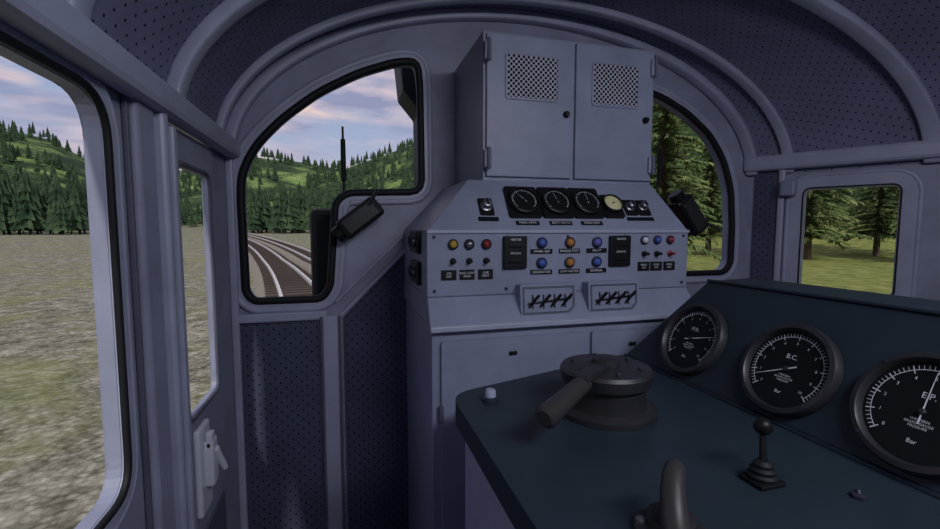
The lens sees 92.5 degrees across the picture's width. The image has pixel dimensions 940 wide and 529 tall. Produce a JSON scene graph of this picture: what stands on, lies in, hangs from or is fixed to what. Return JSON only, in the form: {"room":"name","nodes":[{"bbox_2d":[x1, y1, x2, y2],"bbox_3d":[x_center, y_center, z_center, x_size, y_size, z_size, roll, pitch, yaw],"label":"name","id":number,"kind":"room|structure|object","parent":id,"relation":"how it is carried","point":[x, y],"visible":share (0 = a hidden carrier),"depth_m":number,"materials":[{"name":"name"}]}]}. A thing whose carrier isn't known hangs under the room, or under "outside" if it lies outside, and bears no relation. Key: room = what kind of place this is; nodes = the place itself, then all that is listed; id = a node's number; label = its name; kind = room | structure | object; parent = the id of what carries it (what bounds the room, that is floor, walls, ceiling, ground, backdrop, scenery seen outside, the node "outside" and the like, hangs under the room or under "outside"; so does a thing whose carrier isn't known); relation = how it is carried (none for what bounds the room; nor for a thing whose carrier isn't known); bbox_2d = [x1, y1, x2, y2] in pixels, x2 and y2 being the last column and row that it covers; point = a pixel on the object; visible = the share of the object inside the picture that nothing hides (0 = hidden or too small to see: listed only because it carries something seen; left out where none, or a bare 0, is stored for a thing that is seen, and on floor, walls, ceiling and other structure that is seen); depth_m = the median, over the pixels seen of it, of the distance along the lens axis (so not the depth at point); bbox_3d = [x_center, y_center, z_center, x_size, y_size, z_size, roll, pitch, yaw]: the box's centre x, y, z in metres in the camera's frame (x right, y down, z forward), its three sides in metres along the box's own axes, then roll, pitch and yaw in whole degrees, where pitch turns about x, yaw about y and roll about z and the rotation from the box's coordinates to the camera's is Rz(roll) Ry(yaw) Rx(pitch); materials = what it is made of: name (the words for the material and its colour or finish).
{"room":"control cabin","nodes":[
{"label":"control cabin","id":0,"kind":"room"},
{"bbox_2d":[0,44,239,528],"bbox_3d":[-0.634,0.565,0.520,0.030,1.890,3.050,-1,5,-15],"label":"window frame","id":1,"kind":"structure","parent":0,"point":[135,518],"depth_m":0.95,"materials":[{"name":"grey paint"}]},
{"bbox_2d":[0,30,131,528],"bbox_3d":[-0.618,0.109,0.508,0.015,0.854,0.922,-1,5,-15],"label":"rubber gasket","id":2,"kind":"object","parent":1,"relation":"attached to","point":[6,39],"visible":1,"depth_m":0.93,"materials":[{"name":"black rubber"}]},
{"bbox_2d":[0,20,136,528],"bbox_3d":[-0.619,0.109,0.508,0.012,0.912,0.980,-1,5,-15],"label":"window frame","id":3,"kind":"structure","parent":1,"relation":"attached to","point":[4,27],"depth_m":0.94,"materials":[{"name":"grey metal"}]},
{"bbox_2d":[66,0,95,19],"bbox_3d":[0.854,-0.756,1.166,3.242,0.723,0.060,-1,5,-15],"label":"trim","id":4,"kind":"structure","parent":1,"relation":"attached to","point":[85,7],"depth_m":0.77,"materials":[{"name":"paint"}]},
{"bbox_2d":[98,79,138,528],"bbox_3d":[-0.621,0.109,0.507,0.019,0.932,1.000,-1,5,-15],"label":"frame flange","id":5,"kind":"object","parent":1,"relation":"attached to","point":[101,82],"visible":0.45,"depth_m":0.97,"materials":[{"name":"grey metal"}]},
{"bbox_2d":[0,0,240,158],"bbox_3d":[-0.584,-0.361,0.433,0.060,0.075,3.000,-1,5,-15],"label":"trim","id":6,"kind":"structure","parent":1,"relation":"attached to","point":[56,25],"depth_m":0.82,"materials":[{"name":"paint"}]},
{"bbox_2d":[120,94,153,528],"bbox_3d":[-0.762,0.536,1.065,0.012,1.840,0.014,-1,5,-15],"label":"groove","id":7,"kind":"object","parent":1,"relation":"attached to","point":[124,99],"depth_m":1.03,"materials":[{"name":"grey metal"}]},
{"bbox_2d":[153,112,188,528],"bbox_3d":[-0.788,0.525,1.203,0.045,1.840,0.035,-1,5,-15],"label":"wall post","id":8,"kind":"object","parent":1,"relation":"attached to","point":[161,134],"depth_m":1.16,"materials":[{"name":"grey metal"}]},
{"bbox_2d":[168,126,226,528],"bbox_3d":[-0.859,0.515,1.451,0.044,1.800,0.414,-1,5,-15],"label":"door","id":9,"kind":"structure","parent":1,"relation":"in","point":[217,520],"depth_m":1.24,"materials":[{"name":"grey paint"}]},
{"bbox_2d":[168,124,227,528],"bbox_3d":[-0.880,0.506,1.472,0.018,1.815,0.470,-1,5,-15],"label":"door leaf","id":10,"kind":"structure","parent":9,"relation":"attached to","point":[190,151],"depth_m":1.59,"materials":[{"name":"grey paint"}]},
{"bbox_2d":[178,160,219,423],"bbox_3d":[-0.875,0.080,1.452,0.017,0.786,0.343,-1,5,-15],"label":"bead","id":11,"kind":"object","parent":10,"relation":"attached to","point":[182,164],"visible":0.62,"depth_m":1.59,"materials":[{"name":"grey paint"}]},
{"bbox_2d":[193,419,212,518],"bbox_3d":[-0.845,0.643,1.425,0.020,0.280,0.110,-1,5,-15],"label":"latch plate","id":12,"kind":"object","parent":10,"relation":"attached to","point":[204,495],"visible":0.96,"depth_m":1.38,"materials":[{"name":"grey metal"}]},
{"bbox_2d":[204,435,218,486],"bbox_3d":[-0.828,0.627,1.439,0.030,0.150,0.055,-1,5,-15],"label":"case","id":13,"kind":"object","parent":12,"relation":"attached to","point":[211,463],"depth_m":1.42,"materials":[{"name":"grey metal"}]},
{"bbox_2d":[215,445,227,469],"bbox_3d":[-0.813,0.630,1.464,0.024,0.100,0.024,-10,31,-11],"label":"lever","id":14,"kind":"object","parent":13,"relation":"attached to","point":[221,460],"depth_m":1.46,"materials":[{"name":"grey metal"}]},
{"bbox_2d":[128,98,175,528],"bbox_3d":[-0.774,0.532,1.124,0.030,1.840,0.100,-1,5,-15],"label":"pillar","id":15,"kind":"structure","parent":0,"point":[141,115],"depth_m":1.07,"materials":[{"name":"grey metal"}]},
{"bbox_2d":[205,430,214,447],"bbox_3d":[-0.822,0.553,1.424,0.020,0.050,0.035,-1,5,-15],"label":"door handle","id":16,"kind":"object","parent":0,"point":[210,435],"depth_m":1.41,"materials":[{"name":"grey metal"}]},
{"bbox_2d":[238,21,748,528],"bbox_3d":[0.290,0.081,2.299,2.720,2.570,0.050,-1,5,-15],"label":"wall","id":17,"kind":"structure","parent":0,"point":[444,45],"depth_m":2.08,"materials":[{"name":"grey metal"}]},
{"bbox_2d":[224,156,408,528],"bbox_3d":[-0.647,0.452,2.026,0.753,1.875,0.038,-1,5,-15],"label":"lining","id":18,"kind":"object","parent":17,"relation":"attached to","point":[276,365],"visible":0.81,"depth_m":2.04,"materials":[{"name":"paint"}]},
{"bbox_2d":[234,54,427,307],"bbox_3d":[-0.593,-0.379,1.984,0.849,1.146,0.012,-1,5,-15],"label":"window frame","id":19,"kind":"structure","parent":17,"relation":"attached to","point":[345,202],"depth_m":1.98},
{"bbox_2d":[237,57,424,304],"bbox_3d":[-0.593,-0.379,1.983,0.799,1.096,0.032,-1,5,-15],"label":"rubber gasket","id":20,"kind":"object","parent":17,"relation":"attached to","point":[261,139],"visible":1,"depth_m":1.97,"materials":[{"name":"black rubber"}]},
{"bbox_2d":[233,49,432,312],"bbox_3d":[-0.594,-0.379,1.986,0.877,1.174,0.027,-1,5,-15],"label":"frame flange","id":21,"kind":"object","parent":17,"relation":"attached to","point":[283,103],"visible":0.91,"depth_m":2.00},
{"bbox_2d":[340,126,346,191],"bbox_3d":[-0.586,-0.457,2.081,0.026,0.362,0.052,-1,5,-15],"label":"windshield wiper","id":22,"kind":"object","parent":17,"relation":"attached to","point":[342,141],"visible":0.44,"depth_m":2.07,"materials":[{"name":"black plastic"}]},
{"bbox_2d":[331,188,383,241],"bbox_3d":[-0.485,-0.210,1.946,0.223,0.227,0.161,-1,5,-15],"label":"motor","id":23,"kind":"object","parent":17,"relation":"attached to","point":[351,224],"visible":1,"depth_m":1.90,"materials":[{"name":"black plastic"}]},
{"bbox_2d":[225,8,757,175],"bbox_3d":[0.314,-0.838,2.180,2.746,0.723,0.066,-1,5,-15],"label":"trim","id":24,"kind":"structure","parent":17,"relation":"attached to","point":[270,74],"depth_m":2.07,"materials":[{"name":"paint"}]},
{"bbox_2d":[667,190,719,235],"bbox_3d":[1.168,-0.274,2.395,0.250,0.246,0.177,-1,5,-15],"label":"motor","id":25,"kind":"object","parent":17,"relation":"attached to","point":[685,208],"visible":0.92,"depth_m":2.34,"materials":[{"name":"black plastic"}]},
{"bbox_2d":[653,90,734,275],"bbox_3d":[1.123,-0.436,2.455,0.820,1.015,0.032,-1,5,-15],"label":"rubber gasket","id":26,"kind":"object","parent":17,"relation":"attached to","point":[724,164],"visible":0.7,"depth_m":2.53,"materials":[{"name":"black rubber"}]},
{"bbox_2d":[653,87,736,278],"bbox_3d":[1.122,-0.436,2.457,0.870,1.065,0.012,-1,5,-15],"label":"window frame","id":27,"kind":"structure","parent":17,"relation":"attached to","point":[717,276],"depth_m":2.53,"materials":[{"name":"grey metal"}]},
{"bbox_2d":[653,83,739,282],"bbox_3d":[1.122,-0.436,2.459,0.898,1.093,0.027,-1,5,-15],"label":"frame flange","id":28,"kind":"object","parent":17,"relation":"attached to","point":[655,85],"visible":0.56,"depth_m":2.53,"materials":[{"name":"grey metal"}]},
{"bbox_2d":[90,0,939,175],"bbox_3d":[0.949,-0.729,0.825,3.239,0.720,3.050,-1,5,-15],"label":"ceiling","id":29,"kind":"structure","parent":0,"point":[827,91],"depth_m":2.01,"materials":[{"name":"paint"}]},
{"bbox_2d":[744,163,939,299],"bbox_3d":[1.988,0.380,2.323,1.060,1.970,0.050,5,6,44],"label":"wall","id":30,"kind":"structure","parent":0,"point":[928,287],"depth_m":2.11,"materials":[{"name":"grey metal"}]},
{"bbox_2d":[215,0,793,172],"bbox_3d":[0.393,-0.828,2.052,2.828,0.722,0.053,-1,5,-15],"label":"trim","id":31,"kind":"structure","parent":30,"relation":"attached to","point":[742,80],"depth_m":2.00,"materials":[{"name":"paint"}]},
{"bbox_2d":[166,0,939,162],"bbox_3d":[0.656,-0.794,1.628,3.109,0.723,0.073,-1,5,-15],"label":"ceiling rib","id":32,"kind":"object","parent":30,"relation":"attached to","point":[210,29],"depth_m":1.83,"materials":[{"name":"paint"}]},
{"bbox_2d":[750,170,796,280],"bbox_3d":[1.855,0.178,2.343,0.720,1.370,0.085,5,6,44],"label":"lining","id":33,"kind":"object","parent":30,"relation":"attached to","point":[764,183],"visible":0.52,"depth_m":2.54,"materials":[{"name":"paint"}]},
{"bbox_2d":[743,139,939,171],"bbox_3d":[1.950,-0.539,2.210,1.060,0.085,0.060,5,6,44],"label":"trim","id":34,"kind":"structure","parent":30,"relation":"attached to","point":[928,149],"depth_m":2.24,"materials":[{"name":"paint"}]},
{"bbox_2d":[797,183,902,294],"bbox_3d":[1.923,-0.120,2.300,0.395,0.568,0.011,5,6,44],"label":"rubber gasket","id":35,"kind":"object","parent":30,"relation":"attached to","point":[896,184],"visible":0.57,"depth_m":2.19,"materials":[{"name":"black rubber"}]},
{"bbox_2d":[781,167,924,297],"bbox_3d":[1.926,-0.120,2.303,0.540,0.714,0.023,5,6,44],"label":"frame flange","id":36,"kind":"object","parent":30,"relation":"attached to","point":[914,175],"visible":0.45,"depth_m":2.14,"materials":[{"name":"grey metal"}]},
{"bbox_2d":[785,172,918,296],"bbox_3d":[1.925,-0.120,2.302,0.517,0.690,0.012,5,6,44],"label":"window frame","id":37,"kind":"structure","parent":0,"point":[909,185],"depth_m":2.18,"materials":[{"name":"grey metal"}]},
{"bbox_3d":[1.092,1.501,1.049,3.800,0.060,3.100,-1,5,-15],"label":"floor","id":38,"kind":"structure","parent":0,"visible":0},
{"bbox_2d":[404,31,690,528],"bbox_3d":[0.280,0.259,1.930,1.087,2.275,0.682,-1,5,-15],"label":"tall cabinet","id":39,"kind":"object","parent":38,"relation":"on","point":[495,293],"visible":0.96,"depth_m":1.68,"materials":[{"name":"grey metal"}]},
{"bbox_2d":[410,230,420,253],"bbox_3d":[-0.207,-0.087,1.705,0.020,0.085,0.170,-1,5,-15],"label":"socket","id":40,"kind":"object","parent":39,"relation":"attached to","point":[415,235],"depth_m":1.64,"materials":[{"name":"black plastic"}]},
{"bbox_2d":[410,259,421,284],"bbox_3d":[-0.207,0.028,1.715,0.020,0.085,0.170,-1,5,-15],"label":"socket","id":41,"kind":"object","parent":39,"relation":"attached to","point":[415,264],"depth_m":1.65,"materials":[{"name":"black plastic"}]},
{"bbox_2d":[450,258,456,263],"bbox_3d":[-0.055,-0.011,1.530,0.022,0.021,0.030,-1,5,-15],"label":"switch","id":42,"kind":"object","parent":39,"relation":"attached to","point":[452,260],"depth_m":1.54,"materials":[{"name":"black plastic"}]},
{"bbox_2d":[466,258,472,263],"bbox_3d":[0.001,-0.012,1.545,0.022,0.021,0.030,-1,5,-15],"label":"switch","id":43,"kind":"object","parent":39,"relation":"attached to","point":[468,260],"depth_m":1.55,"materials":[{"name":"black plastic"}]},
{"bbox_2d":[477,198,494,215],"bbox_3d":[0.058,-0.208,1.624,0.054,0.076,0.006,-1,-32,-15],"label":"switch plate","id":44,"kind":"object","parent":39,"relation":"attached to","point":[482,210],"depth_m":1.61,"materials":[{"name":"black plastic"}]},
{"bbox_2d":[483,257,489,263],"bbox_3d":[0.060,-0.013,1.562,0.022,0.021,0.030,-1,5,-15],"label":"switch","id":45,"kind":"object","parent":39,"relation":"attached to","point":[486,260],"depth_m":1.57,"materials":[{"name":"black plastic"}]},
{"bbox_2d":[508,187,539,213],"bbox_3d":[0.199,-0.236,1.657,0.120,0.104,0.081,-1,5,-15],"label":"gauge","id":46,"kind":"object","parent":39,"relation":"attached to","point":[523,200],"visible":1,"depth_m":1.65,"materials":[{"name":"black plastic"}]},
{"bbox_2d":[505,51,559,102],"bbox_3d":[0.238,-0.706,1.701,0.221,0.171,0.007,-1,5,-15],"label":"vent","id":47,"kind":"object","parent":39,"relation":"attached to","point":[530,76],"depth_m":1.70,"materials":[{"name":"grey metal"}]},
{"bbox_2d":[536,237,546,247],"bbox_3d":[0.260,-0.078,1.622,0.040,0.040,0.011,-1,5,-15],"label":"lamp","id":48,"kind":"object","parent":39,"relation":"attached to","point":[541,242],"depth_m":1.62,"materials":[{"name":"plastic"}]},
{"bbox_2d":[536,257,546,268],"bbox_3d":[0.260,-0.006,1.628,0.040,0.040,0.011,-1,5,-15],"label":"lamp","id":49,"kind":"object","parent":39,"relation":"attached to","point":[541,262],"depth_m":1.62,"materials":[{"name":"plastic"}]},
{"bbox_2d":[404,230,689,296],"bbox_3d":[0.283,-0.036,1.946,1.056,0.229,0.607,-1,5,-15],"label":"control panel","id":50,"kind":"object","parent":39,"relation":"attached to","point":[516,257],"depth_m":1.64,"materials":[{"name":"paint"}]},
{"bbox_2d":[541,188,571,214],"bbox_3d":[0.326,-0.239,1.692,0.120,0.104,0.081,-1,5,-15],"label":"gauge","id":51,"kind":"object","parent":39,"relation":"attached to","point":[555,200],"visible":1,"depth_m":1.69,"materials":[{"name":"black plastic"}]},
{"bbox_2d":[564,237,574,247],"bbox_3d":[0.368,-0.081,1.652,0.040,0.040,0.011,-1,5,-15],"label":"lamp","id":52,"kind":"object","parent":39,"relation":"attached to","point":[569,242],"depth_m":1.65,"materials":[{"name":"plastic"}]},
{"bbox_2d":[564,257,574,267],"bbox_3d":[0.368,-0.008,1.658,0.040,0.040,0.011,-1,5,-15],"label":"lamp","id":53,"kind":"object","parent":39,"relation":"attached to","point":[569,262],"depth_m":1.65,"materials":[{"name":"plastic"}]},
{"bbox_2d":[572,189,601,214],"bbox_3d":[0.449,-0.241,1.726,0.120,0.104,0.081,-1,5,-15],"label":"gauge","id":54,"kind":"object","parent":39,"relation":"attached to","point":[586,201],"visible":1,"depth_m":1.72,"materials":[{"name":"black plastic"}]},
{"bbox_2d":[591,256,601,266],"bbox_3d":[0.476,-0.010,1.687,0.040,0.040,0.011,-1,5,-15],"label":"lamp","id":55,"kind":"object","parent":39,"relation":"attached to","point":[596,261],"depth_m":1.68,"materials":[{"name":"plastic"}]},
{"bbox_2d":[592,237,601,247],"bbox_3d":[0.476,-0.083,1.681,0.040,0.040,0.011,-1,5,-15],"label":"lamp","id":56,"kind":"object","parent":39,"relation":"attached to","point":[596,241],"depth_m":1.68,"materials":[{"name":"plastic"}]},
{"bbox_2d":[602,194,623,212],"bbox_3d":[0.556,-0.238,1.754,0.086,0.076,0.061,-1,5,-15],"label":"gauge","id":57,"kind":"object","parent":39,"relation":"attached to","point":[612,203],"visible":0.99,"depth_m":1.75,"materials":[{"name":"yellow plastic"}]},
{"bbox_2d":[591,61,639,108],"bbox_3d":[0.583,-0.714,1.796,0.216,0.171,0.007,-1,5,-15],"label":"vent","id":58,"kind":"object","parent":39,"relation":"attached to","point":[614,84],"depth_m":1.79,"materials":[{"name":"grey metal"}]},
{"bbox_2d":[622,200,638,215],"bbox_3d":[0.633,-0.225,1.786,0.054,0.076,0.006,-1,-32,-15],"label":"switch plate","id":59,"kind":"object","parent":39,"relation":"attached to","point":[628,210],"depth_m":1.77,"materials":[{"name":"black plastic"}]},
{"bbox_2d":[634,200,651,215],"bbox_3d":[0.690,-0.226,1.802,0.054,0.076,0.006,-1,-32,-15],"label":"switch plate","id":60,"kind":"object","parent":39,"relation":"attached to","point":[640,210],"depth_m":1.79,"materials":[{"name":"black plastic"}]},
{"bbox_2d":[641,251,649,255],"bbox_3d":[0.678,-0.041,1.731,0.022,0.021,0.030,-1,5,-15],"label":"switch","id":61,"kind":"object","parent":39,"relation":"attached to","point":[643,253],"depth_m":1.74,"materials":[{"name":"black plastic"}]},
{"bbox_2d":[654,251,662,255],"bbox_3d":[0.733,-0.042,1.746,0.022,0.021,0.030,-1,5,-15],"label":"switch","id":62,"kind":"object","parent":39,"relation":"attached to","point":[656,253],"depth_m":1.75,"materials":[{"name":"black plastic"}]},
{"bbox_2d":[667,250,675,255],"bbox_3d":[0.790,-0.043,1.762,0.022,0.021,0.030,-1,5,-15],"label":"switch","id":63,"kind":"object","parent":39,"relation":"attached to","point":[669,252],"depth_m":1.77,"materials":[{"name":"red plastic"}]},
{"bbox_2d":[455,278,939,528],"bbox_3d":[0.628,0.795,0.772,1.052,1.392,1.725,-1,5,-15],"label":"desk","id":64,"kind":"object","parent":38,"relation":"on","point":[521,473],"depth_m":0.92,"materials":[{"name":"metal"}]},
{"bbox_2d":[535,353,657,430],"bbox_3d":[0.265,0.298,1.075,0.408,0.132,0.244,-3,5,-30],"label":"controller","id":65,"kind":"object","parent":64,"relation":"on","point":[600,391],"visible":1,"depth_m":1.02,"materials":[{"name":"metal"}]},
{"bbox_2d":[634,459,706,528],"bbox_3d":[0.295,0.347,0.657,0.104,0.101,0.104,-1,5,-15],"label":"lever","id":66,"kind":"object","parent":64,"relation":"on","point":[672,512],"visible":1,"depth_m":0.65,"materials":[{"name":"metal"}]},
{"bbox_2d":[660,303,727,375],"bbox_3d":[0.665,0.224,1.352,0.119,0.208,0.226,-1,5,-15],"label":"pressure gauge","id":67,"kind":"object","parent":64,"relation":"on","point":[694,338],"visible":1,"depth_m":1.34,"materials":[{"name":"metal"}]},
{"bbox_2d":[739,417,785,490],"bbox_3d":[0.518,0.331,0.798,0.055,0.110,0.054,-1,5,-15],"label":"lever","id":68,"kind":"object","parent":64,"relation":"on","point":[761,473],"visible":1,"depth_m":0.79,"materials":[{"name":"black plastic"}]},
{"bbox_2d":[740,324,843,417],"bbox_3d":[0.746,0.247,1.060,0.119,0.208,0.226,-1,5,-15],"label":"pressure gauge","id":69,"kind":"object","parent":64,"relation":"on","point":[788,370],"visible":1,"depth_m":1.05,"materials":[{"name":"metal"}]},
{"bbox_2d":[849,489,867,501],"bbox_3d":[0.651,0.384,0.753,0.024,0.014,0.021,-1,5,-15],"label":"toggle switch","id":70,"kind":"object","parent":64,"relation":"on","point":[856,494],"visible":1,"depth_m":0.75,"materials":[{"name":"metal"}]},
{"bbox_2d":[849,352,939,480],"bbox_3d":[0.816,0.267,0.811,0.119,0.208,0.226,-1,5,-15],"label":"pressure gauge","id":71,"kind":"object","parent":64,"relation":"on","point":[894,407],"visible":1,"depth_m":0.84,"materials":[{"name":"metal"}]},
{"label":"outside","id":72,"kind":"structure","parent":0,"visible":0},
{"bbox_2d":[0,102,897,528],"bbox_3d":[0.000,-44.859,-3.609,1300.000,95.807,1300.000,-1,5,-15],"label":"ground","id":73,"kind":"structure","parent":72,"point":[52,455],"depth_m":13.90,"materials":[{"name":"green plant"}]},
{"bbox_2d":[0,120,413,234],"bbox_3d":[-126.256,-66.428,214.055,468.194,101.293,329.258,-1,5,-15],"label":"conifer forest","id":74,"kind":"object","parent":73,"relation":"on","point":[56,209],"visible":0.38,"depth_m":120.12,"materials":[{"name":"green plant"}]},
{"bbox_2d":[248,233,310,270],"bbox_3d":[-20.693,-1.058,36.843,32.687,1.980,142.000,-1,5,-15],"label":"railway track","id":75,"kind":"object","parent":73,"relation":"on","point":[300,255],"visible":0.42,"depth_m":49.62,"materials":[{"name":"gravel"}]},
{"bbox_2d":[248,238,311,296],"bbox_3d":[-24.162,-0.981,35.884,32.687,1.980,142.000,-1,5,-15],"label":"railway track","id":76,"kind":"object","parent":73,"relation":"on","point":[275,274],"visible":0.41,"depth_m":25.98,"materials":[{"name":"stone"}]},
{"bbox_2d":[650,102,721,261],"bbox_3d":[13.480,-9.779,30.514,7.708,21.000,7.741,-1,5,-15],"label":"conifer tree","id":77,"kind":"object","parent":73,"relation":"on","point":[666,117],"visible":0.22,"depth_m":30.22,"materials":[{"name":"green plant"}]},
{"bbox_2d":[682,135,721,254],"bbox_3d":[24.167,-10.682,45.579,7.898,20.000,7.648,3,6,35],"label":"conifer tree","id":78,"kind":"object","parent":73,"relation":"on","point":[714,196],"visible":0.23,"depth_m":45.22,"materials":[{"name":"green plant"}]},
{"bbox_2d":[652,111,895,222],"bbox_3d":[66.659,-53.473,108.829,128.315,94.494,131.421,-1,5,-15],"label":"conifers","id":79,"kind":"object","parent":73,"relation":"on","point":[677,151],"visible":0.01,"depth_m":77.80,"materials":[{"name":"green plant"}]},
{"bbox_2d":[803,188,872,258],"bbox_3d":[30.030,-10.652,39.367,8.002,21.000,7.780,1,5,18],"label":"conifer tree","id":80,"kind":"object","parent":73,"relation":"on","point":[814,199],"visible":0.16,"depth_m":38.77,"materials":[{"name":"green plant"}]},
{"bbox_2d":[828,186,898,255],"bbox_3d":[38.991,-10.502,42.142,7.478,20.000,7.440,3,5,31],"label":"conifer tree","id":81,"kind":"object","parent":73,"relation":"on","point":[876,231],"visible":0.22,"depth_m":42.55,"materials":[{"name":"green plant"}]},
{"bbox_2d":[889,220,896,235],"bbox_3d":[36.864,-9.637,32.998,8.718,20.000,8.275,-1,5,-15],"label":"conifer tree","id":82,"kind":"object","parent":73,"relation":"on","point":[895,222],"visible":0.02,"depth_m":36.12,"materials":[{"name":"green plant"}]},
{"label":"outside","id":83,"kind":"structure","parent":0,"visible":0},
{"bbox_2d":[310,68,417,294],"bbox_3d":[-0.461,0.161,4.231,1.700,3.000,3.650,-1,5,-15],"label":"hood","id":84,"kind":"object","parent":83,"point":[404,77],"visible":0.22,"depth_m":2.29,"materials":[{"name":"paint"}]},
{"bbox_2d":[310,209,330,294],"bbox_3d":[-0.467,0.608,4.292,1.700,2.100,3.600,-1,5,-15],"label":"hood","id":85,"kind":"object","parent":84,"relation":"attached to","point":[319,218],"depth_m":2.28,"materials":[{"name":"paint"}]},
{"bbox_3d":[1.113,-0.439,2.490,0.770,0.965,0.004,-1,5,-15],"label":"glass pane","id":86,"kind":"object","parent":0,"visible":0},
{"bbox_2d":[656,139,663,200],"bbox_3d":[1.072,-0.529,2.537,0.026,0.352,0.052,-1,5,-15],"label":"windshield wiper","id":87,"kind":"object","parent":86,"relation":"attached to","point":[660,151],"visible":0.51,"depth_m":2.53,"materials":[{"name":"black plastic"}]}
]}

